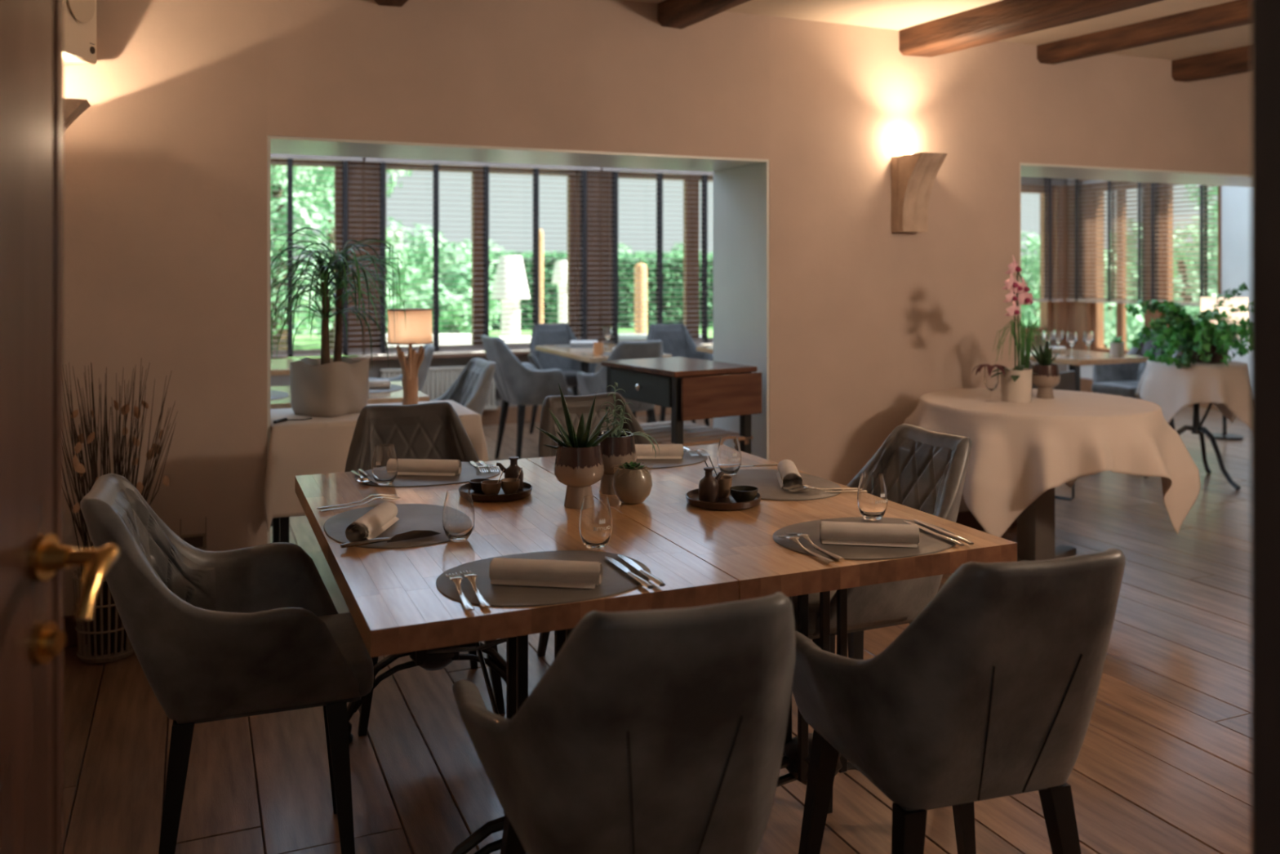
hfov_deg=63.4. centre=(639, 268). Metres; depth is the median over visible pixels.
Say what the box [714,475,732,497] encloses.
cup
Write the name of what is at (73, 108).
wall lamp
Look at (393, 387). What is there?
placemat
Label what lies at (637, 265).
post
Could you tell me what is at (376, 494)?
fork
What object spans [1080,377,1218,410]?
baseboard
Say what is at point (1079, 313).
trim
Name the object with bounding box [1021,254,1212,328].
hedge
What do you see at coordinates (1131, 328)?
tree
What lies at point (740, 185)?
trim
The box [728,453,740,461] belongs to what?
print
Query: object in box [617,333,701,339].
sofa
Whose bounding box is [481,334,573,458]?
armchair
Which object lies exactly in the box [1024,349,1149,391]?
bistro table
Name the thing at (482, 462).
fork
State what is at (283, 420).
plug
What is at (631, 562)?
table knife
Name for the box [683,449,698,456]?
fork
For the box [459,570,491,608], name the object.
fork
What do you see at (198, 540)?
wall socket
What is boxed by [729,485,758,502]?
bowl
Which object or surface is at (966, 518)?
baseboard
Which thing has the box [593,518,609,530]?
print
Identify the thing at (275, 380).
wall
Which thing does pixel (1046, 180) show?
blind
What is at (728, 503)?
serving tray
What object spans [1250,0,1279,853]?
trim
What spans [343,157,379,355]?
trim
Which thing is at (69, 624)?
baseboard
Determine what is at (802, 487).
fork
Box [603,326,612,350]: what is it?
wine glass
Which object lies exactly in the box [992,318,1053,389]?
grassy plant
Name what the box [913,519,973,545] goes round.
table knife
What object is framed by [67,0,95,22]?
speaker grille
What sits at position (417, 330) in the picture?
table lamp
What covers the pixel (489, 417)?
baseboard
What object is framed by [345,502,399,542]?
rolled napkin
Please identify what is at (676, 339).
armchair
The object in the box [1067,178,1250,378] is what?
wall
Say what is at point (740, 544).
dining table
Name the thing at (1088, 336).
wine glass
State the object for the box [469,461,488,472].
fork
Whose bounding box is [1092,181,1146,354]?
window
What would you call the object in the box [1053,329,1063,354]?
wine glass
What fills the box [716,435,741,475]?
water glass
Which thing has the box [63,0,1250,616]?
wall
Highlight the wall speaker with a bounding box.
[63,0,96,65]
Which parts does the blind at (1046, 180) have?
rail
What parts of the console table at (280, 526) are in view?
leg, leg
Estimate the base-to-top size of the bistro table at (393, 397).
0.738 m
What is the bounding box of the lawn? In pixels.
[288,290,1216,410]
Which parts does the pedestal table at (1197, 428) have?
leg, leg, leg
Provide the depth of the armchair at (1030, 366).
6.75 m
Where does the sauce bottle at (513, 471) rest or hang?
on the serving tray at (526, 490)
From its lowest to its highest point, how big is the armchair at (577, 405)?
0.888 m
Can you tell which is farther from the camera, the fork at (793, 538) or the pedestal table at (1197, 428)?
the pedestal table at (1197, 428)
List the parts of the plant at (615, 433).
stem, stem, stem, stem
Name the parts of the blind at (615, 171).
rail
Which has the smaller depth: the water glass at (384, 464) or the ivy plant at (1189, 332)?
the water glass at (384, 464)
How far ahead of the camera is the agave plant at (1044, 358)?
4.75 m
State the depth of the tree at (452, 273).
19.47 m
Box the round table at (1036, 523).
[1017,487,1076,561]
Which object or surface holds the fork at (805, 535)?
on the placemat at (929, 543)
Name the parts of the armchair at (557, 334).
leg, seat, leg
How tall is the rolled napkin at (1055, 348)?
0.042 m
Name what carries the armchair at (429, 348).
on the floor
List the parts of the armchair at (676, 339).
leg, leg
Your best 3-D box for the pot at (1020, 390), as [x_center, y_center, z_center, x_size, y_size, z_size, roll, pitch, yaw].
[1.685,0.523,4.645,0.136,0.145,0.136,0,0,-23]
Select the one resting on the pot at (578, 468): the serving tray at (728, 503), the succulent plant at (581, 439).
the succulent plant at (581, 439)
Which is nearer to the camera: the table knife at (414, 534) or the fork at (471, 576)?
the fork at (471, 576)
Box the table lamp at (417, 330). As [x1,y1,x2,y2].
[386,307,432,404]
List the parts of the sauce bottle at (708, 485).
spout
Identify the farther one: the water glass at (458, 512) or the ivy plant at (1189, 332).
the ivy plant at (1189, 332)
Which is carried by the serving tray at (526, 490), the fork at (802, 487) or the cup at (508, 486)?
the cup at (508, 486)
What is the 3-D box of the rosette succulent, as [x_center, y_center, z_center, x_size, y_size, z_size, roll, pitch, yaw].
[-0.018,0.517,2.658,0.109,0.039,0.107,0,0,-23]
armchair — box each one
[80,472,373,853]
[344,401,505,736]
[368,343,435,391]
[430,357,496,416]
[452,591,795,853]
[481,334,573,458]
[528,323,596,433]
[537,391,651,657]
[576,339,662,422]
[646,323,713,426]
[791,423,972,813]
[791,547,1124,853]
[1021,351,1037,388]
[1091,329,1179,430]
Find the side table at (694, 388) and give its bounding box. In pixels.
[601,356,761,454]
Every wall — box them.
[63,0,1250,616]
[270,177,1067,407]
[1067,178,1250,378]
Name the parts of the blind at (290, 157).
rail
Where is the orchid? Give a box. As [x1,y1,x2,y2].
[992,254,1036,382]
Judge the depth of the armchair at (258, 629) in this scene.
2.12 m
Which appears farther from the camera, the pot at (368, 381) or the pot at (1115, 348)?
the pot at (1115, 348)
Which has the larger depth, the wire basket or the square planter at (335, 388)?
the square planter at (335, 388)
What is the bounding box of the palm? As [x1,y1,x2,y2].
[270,226,405,364]
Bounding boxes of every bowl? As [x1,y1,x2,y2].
[469,478,490,492]
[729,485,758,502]
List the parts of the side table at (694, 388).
leg, knob, drawer, leg, leg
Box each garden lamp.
[490,255,529,336]
[551,260,567,322]
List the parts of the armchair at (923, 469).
seat, leg, leg, seat frame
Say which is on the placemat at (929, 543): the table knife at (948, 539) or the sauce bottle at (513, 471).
the table knife at (948, 539)
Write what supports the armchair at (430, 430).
on the floor
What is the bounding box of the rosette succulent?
[612,459,653,477]
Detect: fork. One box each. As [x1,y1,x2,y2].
[316,493,395,509]
[320,496,399,512]
[445,573,474,611]
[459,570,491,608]
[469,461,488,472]
[478,460,498,472]
[683,445,710,455]
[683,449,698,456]
[775,533,834,563]
[782,484,857,489]
[786,531,844,559]
[788,486,857,492]
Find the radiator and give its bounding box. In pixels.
[379,365,497,410]
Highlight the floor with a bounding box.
[63,406,1250,853]
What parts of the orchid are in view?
stem, stem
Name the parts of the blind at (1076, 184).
rail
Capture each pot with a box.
[368,381,369,395]
[554,443,604,508]
[593,342,603,355]
[595,431,636,494]
[1000,367,1032,402]
[1031,363,1060,399]
[1109,342,1124,355]
[1178,344,1229,363]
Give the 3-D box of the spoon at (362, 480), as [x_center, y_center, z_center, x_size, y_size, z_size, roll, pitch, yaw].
[-0.796,0.590,2.946,0.038,0.013,0.208,0,0,-24]
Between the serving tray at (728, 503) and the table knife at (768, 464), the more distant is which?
the table knife at (768, 464)
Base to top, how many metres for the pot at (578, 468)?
0.155 m
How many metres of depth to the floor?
2.93 m
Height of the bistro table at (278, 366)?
0.738 m
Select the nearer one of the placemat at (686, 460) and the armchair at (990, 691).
the armchair at (990, 691)
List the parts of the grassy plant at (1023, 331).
blade, blade, blade, blade, blade, blade, blade, blade, blade, blade, blade, blade, blade, blade, blade, blade, blade, blade, blade, blade, blade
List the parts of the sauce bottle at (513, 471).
spout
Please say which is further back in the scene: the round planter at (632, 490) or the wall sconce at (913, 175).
the wall sconce at (913, 175)
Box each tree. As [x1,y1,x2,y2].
[270,164,411,358]
[270,166,414,348]
[386,223,471,315]
[399,242,501,333]
[453,238,503,259]
[617,244,634,259]
[662,241,713,260]
[1021,230,1039,333]
[1103,210,1217,349]
[1103,235,1193,347]
[1173,184,1217,326]
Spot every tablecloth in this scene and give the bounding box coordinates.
[263,400,488,532]
[903,387,1200,537]
[1134,358,1250,427]
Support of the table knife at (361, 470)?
on the placemat at (468, 471)
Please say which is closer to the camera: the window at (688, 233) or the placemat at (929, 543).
the placemat at (929, 543)
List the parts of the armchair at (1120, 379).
seat, leg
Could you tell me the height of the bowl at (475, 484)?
0.028 m
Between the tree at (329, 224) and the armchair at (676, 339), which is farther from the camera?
the tree at (329, 224)
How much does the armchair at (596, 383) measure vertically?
0.888 m
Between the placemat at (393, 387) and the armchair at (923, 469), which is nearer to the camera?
the armchair at (923, 469)
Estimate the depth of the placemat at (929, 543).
2.24 m
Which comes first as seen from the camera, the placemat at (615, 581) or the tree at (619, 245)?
the placemat at (615, 581)
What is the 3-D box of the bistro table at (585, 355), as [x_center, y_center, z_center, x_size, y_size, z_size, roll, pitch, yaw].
[-0.295,0.969,7.625,0.610,0.738,1.200,0,0,-23]
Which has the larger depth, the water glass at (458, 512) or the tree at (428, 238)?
the tree at (428, 238)
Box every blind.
[270,153,362,357]
[364,157,600,354]
[599,167,713,344]
[1021,177,1063,302]
[1066,178,1148,303]
[1146,182,1217,306]
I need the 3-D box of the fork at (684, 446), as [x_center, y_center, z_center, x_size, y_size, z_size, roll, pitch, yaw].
[0.179,0.589,3.361,0.023,0.017,0.208,0,0,-20]
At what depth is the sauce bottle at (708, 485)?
2.62 m
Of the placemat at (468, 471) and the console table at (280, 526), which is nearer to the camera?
the placemat at (468, 471)
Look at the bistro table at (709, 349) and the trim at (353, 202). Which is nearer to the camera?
the bistro table at (709, 349)
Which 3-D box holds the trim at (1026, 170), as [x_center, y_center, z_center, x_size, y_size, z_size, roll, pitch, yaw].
[3.154,0.397,6.247,2.765,1.906,0.546,0,0,-23]
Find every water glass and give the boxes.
[371,443,398,485]
[442,488,475,542]
[578,494,612,550]
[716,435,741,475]
[857,471,888,520]
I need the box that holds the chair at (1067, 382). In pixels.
[1052,369,1075,500]
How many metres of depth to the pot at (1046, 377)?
4.72 m
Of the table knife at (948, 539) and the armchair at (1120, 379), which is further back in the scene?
the armchair at (1120, 379)
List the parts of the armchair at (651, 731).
leg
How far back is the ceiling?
4.87 m
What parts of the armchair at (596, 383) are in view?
seat frame, leg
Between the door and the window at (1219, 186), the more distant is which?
the window at (1219, 186)
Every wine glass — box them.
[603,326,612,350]
[1041,330,1053,343]
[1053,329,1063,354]
[1066,331,1077,356]
[1082,331,1093,356]
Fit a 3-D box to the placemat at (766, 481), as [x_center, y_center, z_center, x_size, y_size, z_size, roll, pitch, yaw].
[0.369,0.598,2.881,0.336,0.003,0.416,0,0,-23]
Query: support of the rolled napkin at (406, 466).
on the placemat at (468, 471)
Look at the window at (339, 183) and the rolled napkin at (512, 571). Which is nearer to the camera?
the rolled napkin at (512, 571)
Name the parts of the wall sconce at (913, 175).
plate, bulb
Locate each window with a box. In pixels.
[270,158,342,358]
[385,163,575,354]
[610,172,713,344]
[1021,184,1051,333]
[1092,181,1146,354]
[1163,182,1221,325]
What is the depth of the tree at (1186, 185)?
21.14 m
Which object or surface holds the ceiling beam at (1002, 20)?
attached to the ceiling
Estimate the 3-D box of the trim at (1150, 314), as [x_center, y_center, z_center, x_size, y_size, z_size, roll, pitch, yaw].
[5.310,0.000,10.600,0.200,1.840,0.170,0,0,-23]
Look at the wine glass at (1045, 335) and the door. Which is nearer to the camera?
the door
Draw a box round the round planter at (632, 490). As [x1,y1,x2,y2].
[612,465,652,504]
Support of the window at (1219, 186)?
in the wall at (1235, 200)
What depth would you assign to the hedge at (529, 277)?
28.38 m
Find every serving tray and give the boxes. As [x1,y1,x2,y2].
[458,480,532,502]
[685,488,761,510]
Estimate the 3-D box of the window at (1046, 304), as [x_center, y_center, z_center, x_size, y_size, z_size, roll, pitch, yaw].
[4.013,-0.100,11.337,1.220,1.640,0.070,0,0,-23]
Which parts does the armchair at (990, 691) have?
leg, leg, leg, seat frame, leg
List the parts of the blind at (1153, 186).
rail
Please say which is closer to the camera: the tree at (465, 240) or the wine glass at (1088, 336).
the wine glass at (1088, 336)
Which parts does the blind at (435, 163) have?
rail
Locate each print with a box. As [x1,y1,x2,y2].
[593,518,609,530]
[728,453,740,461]
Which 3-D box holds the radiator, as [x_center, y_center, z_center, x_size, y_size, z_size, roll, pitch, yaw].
[-1.689,1.020,8.726,0.980,0.380,0.095,0,0,-23]
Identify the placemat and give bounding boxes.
[270,390,288,399]
[324,503,475,548]
[354,462,500,487]
[369,383,402,392]
[435,550,651,607]
[554,344,607,347]
[600,351,612,355]
[635,448,707,468]
[712,468,841,501]
[773,516,958,559]
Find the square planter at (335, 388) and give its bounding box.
[289,355,368,417]
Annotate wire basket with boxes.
[71,566,133,662]
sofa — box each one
[365,333,484,355]
[497,336,531,351]
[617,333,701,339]
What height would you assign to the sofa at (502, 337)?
0.680 m
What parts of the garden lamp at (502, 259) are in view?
lamp shade, stem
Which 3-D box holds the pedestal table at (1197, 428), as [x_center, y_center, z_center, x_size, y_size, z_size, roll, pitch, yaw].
[3.551,0.976,6.583,0.571,0.752,0.597,0,0,-23]
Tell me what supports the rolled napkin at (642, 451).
on the placemat at (686, 460)
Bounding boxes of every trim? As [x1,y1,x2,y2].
[266,135,768,543]
[271,333,1066,359]
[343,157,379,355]
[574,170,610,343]
[1019,162,1250,362]
[1040,185,1067,349]
[1067,184,1103,351]
[1146,182,1173,328]
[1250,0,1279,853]
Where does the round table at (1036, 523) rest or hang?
on the floor
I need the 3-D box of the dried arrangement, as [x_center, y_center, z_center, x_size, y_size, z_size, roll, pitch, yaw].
[-1.849,0.826,3.587,0.457,1.018,0.240,0,0,-23]
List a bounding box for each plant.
[534,382,621,449]
[596,382,659,453]
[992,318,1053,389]
[1029,339,1062,365]
[1124,282,1250,369]
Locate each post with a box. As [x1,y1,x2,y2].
[538,228,543,323]
[634,263,647,333]
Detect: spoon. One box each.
[351,470,371,483]
[708,455,716,475]
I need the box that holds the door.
[0,0,119,853]
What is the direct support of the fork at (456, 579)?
on the placemat at (615, 581)
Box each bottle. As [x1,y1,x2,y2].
[496,456,523,490]
[698,466,724,502]
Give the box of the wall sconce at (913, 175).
[891,146,947,232]
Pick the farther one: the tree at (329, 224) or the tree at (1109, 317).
the tree at (329, 224)
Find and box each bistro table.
[270,358,301,375]
[270,381,430,527]
[535,343,671,395]
[696,346,713,353]
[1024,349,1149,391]
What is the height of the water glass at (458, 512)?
0.108 m
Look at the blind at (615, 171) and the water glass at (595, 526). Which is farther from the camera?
the blind at (615, 171)
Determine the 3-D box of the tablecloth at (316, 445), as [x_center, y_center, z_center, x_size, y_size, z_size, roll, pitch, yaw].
[-1.133,0.801,4.363,0.885,0.397,0.623,0,0,-23]
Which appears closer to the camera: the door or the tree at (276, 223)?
the door
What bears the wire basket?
on the floor
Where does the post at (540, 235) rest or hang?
on the terrace
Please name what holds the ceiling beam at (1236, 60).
attached to the ceiling
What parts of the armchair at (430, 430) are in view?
leg, leg, leg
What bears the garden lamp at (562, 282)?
on the lawn
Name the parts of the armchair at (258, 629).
leg, seat frame, leg, leg, seat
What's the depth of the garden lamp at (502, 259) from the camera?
14.07 m
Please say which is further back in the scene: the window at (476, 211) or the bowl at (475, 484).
the window at (476, 211)
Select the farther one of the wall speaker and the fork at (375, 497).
the wall speaker
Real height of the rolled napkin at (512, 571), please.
0.042 m
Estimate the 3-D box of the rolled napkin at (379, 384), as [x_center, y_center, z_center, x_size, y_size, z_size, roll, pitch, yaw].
[-1.350,0.575,5.159,0.210,0.042,0.058,0,0,-2]
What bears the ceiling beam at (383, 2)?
attached to the ceiling
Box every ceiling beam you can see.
[374,0,408,6]
[657,0,750,29]
[899,0,1163,57]
[1036,0,1250,64]
[1171,44,1250,81]
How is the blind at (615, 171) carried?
attached to the window at (688, 233)
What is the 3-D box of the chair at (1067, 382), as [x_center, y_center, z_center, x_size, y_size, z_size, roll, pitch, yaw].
[2.237,0.970,6.034,0.400,0.760,0.423,0,0,-43]
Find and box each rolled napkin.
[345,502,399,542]
[368,379,391,388]
[396,458,462,475]
[488,557,602,588]
[569,340,597,346]
[635,444,683,458]
[776,459,802,488]
[819,520,919,547]
[1042,346,1066,352]
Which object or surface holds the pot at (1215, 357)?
on the tablecloth at (1172, 388)
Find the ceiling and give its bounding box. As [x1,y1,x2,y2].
[630,0,1250,60]
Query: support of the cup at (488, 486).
on the serving tray at (526, 490)
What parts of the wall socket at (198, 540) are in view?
plate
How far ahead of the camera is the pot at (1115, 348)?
7.09 m
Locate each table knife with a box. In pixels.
[340,529,440,547]
[358,468,377,484]
[604,555,653,588]
[617,554,665,586]
[714,463,777,467]
[903,520,964,546]
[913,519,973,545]
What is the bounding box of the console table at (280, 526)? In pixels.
[270,416,481,542]
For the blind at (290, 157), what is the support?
attached to the window at (339, 183)
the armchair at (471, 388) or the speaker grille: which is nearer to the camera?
the speaker grille
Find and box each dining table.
[294,458,738,853]
[526,444,1017,786]
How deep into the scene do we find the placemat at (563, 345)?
7.91 m
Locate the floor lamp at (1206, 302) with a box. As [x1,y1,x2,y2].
[1200,296,1248,439]
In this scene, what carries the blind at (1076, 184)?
attached to the window at (1121, 312)
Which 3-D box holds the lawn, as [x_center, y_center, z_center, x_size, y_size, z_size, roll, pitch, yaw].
[-10.421,1.750,49.478,100.000,0.200,80.870,0,0,-23]
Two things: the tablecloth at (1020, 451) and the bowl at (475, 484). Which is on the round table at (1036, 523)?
the tablecloth at (1020, 451)
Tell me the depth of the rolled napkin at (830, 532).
2.23 m
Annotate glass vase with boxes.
[971,364,1010,402]
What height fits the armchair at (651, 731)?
0.888 m
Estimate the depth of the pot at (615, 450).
2.73 m
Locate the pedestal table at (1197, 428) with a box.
[1142,402,1240,490]
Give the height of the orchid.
0.562 m
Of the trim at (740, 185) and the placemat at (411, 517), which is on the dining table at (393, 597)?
the placemat at (411, 517)
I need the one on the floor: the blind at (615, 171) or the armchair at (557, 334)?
the armchair at (557, 334)
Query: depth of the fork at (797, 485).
2.79 m
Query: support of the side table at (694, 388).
on the floor
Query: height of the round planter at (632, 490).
0.090 m
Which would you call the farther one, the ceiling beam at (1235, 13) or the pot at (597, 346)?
the pot at (597, 346)
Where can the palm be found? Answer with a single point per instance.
(322, 272)
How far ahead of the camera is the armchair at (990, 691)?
1.73 m
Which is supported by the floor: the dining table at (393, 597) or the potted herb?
the dining table at (393, 597)
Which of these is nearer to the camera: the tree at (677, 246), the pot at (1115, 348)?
the pot at (1115, 348)
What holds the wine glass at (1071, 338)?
on the bistro table at (1100, 357)
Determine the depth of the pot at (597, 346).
7.16 m
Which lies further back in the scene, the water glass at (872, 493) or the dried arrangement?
the dried arrangement
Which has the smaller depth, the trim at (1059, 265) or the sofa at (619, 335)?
the trim at (1059, 265)
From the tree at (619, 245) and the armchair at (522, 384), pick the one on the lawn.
the tree at (619, 245)
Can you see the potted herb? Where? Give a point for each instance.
(1116, 340)
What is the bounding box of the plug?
[273,417,311,423]
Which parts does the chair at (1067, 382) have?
backrest, leg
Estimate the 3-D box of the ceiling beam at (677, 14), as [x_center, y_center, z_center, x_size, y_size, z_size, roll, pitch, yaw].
[1.021,-1.133,3.067,0.151,0.114,3.752,0,0,-29]
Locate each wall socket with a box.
[180,516,206,549]
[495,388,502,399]
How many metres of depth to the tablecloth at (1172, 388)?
6.35 m
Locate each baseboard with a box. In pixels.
[63,614,87,648]
[481,404,671,425]
[955,510,1017,531]
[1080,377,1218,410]
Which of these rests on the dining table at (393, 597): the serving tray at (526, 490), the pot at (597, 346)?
the serving tray at (526, 490)
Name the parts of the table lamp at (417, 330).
stem, lamp shade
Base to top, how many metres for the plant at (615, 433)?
0.196 m
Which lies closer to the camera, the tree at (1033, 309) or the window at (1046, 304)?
the window at (1046, 304)
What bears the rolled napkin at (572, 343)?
on the placemat at (563, 345)
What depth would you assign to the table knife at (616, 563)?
2.01 m
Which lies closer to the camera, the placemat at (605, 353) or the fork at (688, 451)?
the fork at (688, 451)
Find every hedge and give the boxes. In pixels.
[386,250,713,330]
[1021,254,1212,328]
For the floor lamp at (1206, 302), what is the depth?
8.15 m
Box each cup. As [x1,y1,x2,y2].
[480,480,501,494]
[500,477,519,493]
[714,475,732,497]
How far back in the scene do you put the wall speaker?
3.57 m
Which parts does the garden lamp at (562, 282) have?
lamp shade, stem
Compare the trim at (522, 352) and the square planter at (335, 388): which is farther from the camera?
the trim at (522, 352)
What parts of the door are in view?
lever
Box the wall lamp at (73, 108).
[63,97,90,132]
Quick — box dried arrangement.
[63,362,177,655]
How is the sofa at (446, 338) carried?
on the terrace
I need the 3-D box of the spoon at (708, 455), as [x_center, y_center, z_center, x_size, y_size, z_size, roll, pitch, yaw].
[0.198,0.534,2.698,0.041,0.093,0.003,0,0,-9]
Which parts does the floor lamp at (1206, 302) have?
lamp shade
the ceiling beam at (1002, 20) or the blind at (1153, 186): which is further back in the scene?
the blind at (1153, 186)
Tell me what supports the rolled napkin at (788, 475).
on the placemat at (766, 481)
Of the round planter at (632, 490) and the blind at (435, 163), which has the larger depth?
the blind at (435, 163)
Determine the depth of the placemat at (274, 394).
4.89 m
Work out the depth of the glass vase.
4.60 m
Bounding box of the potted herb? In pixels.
[1106,336,1127,343]

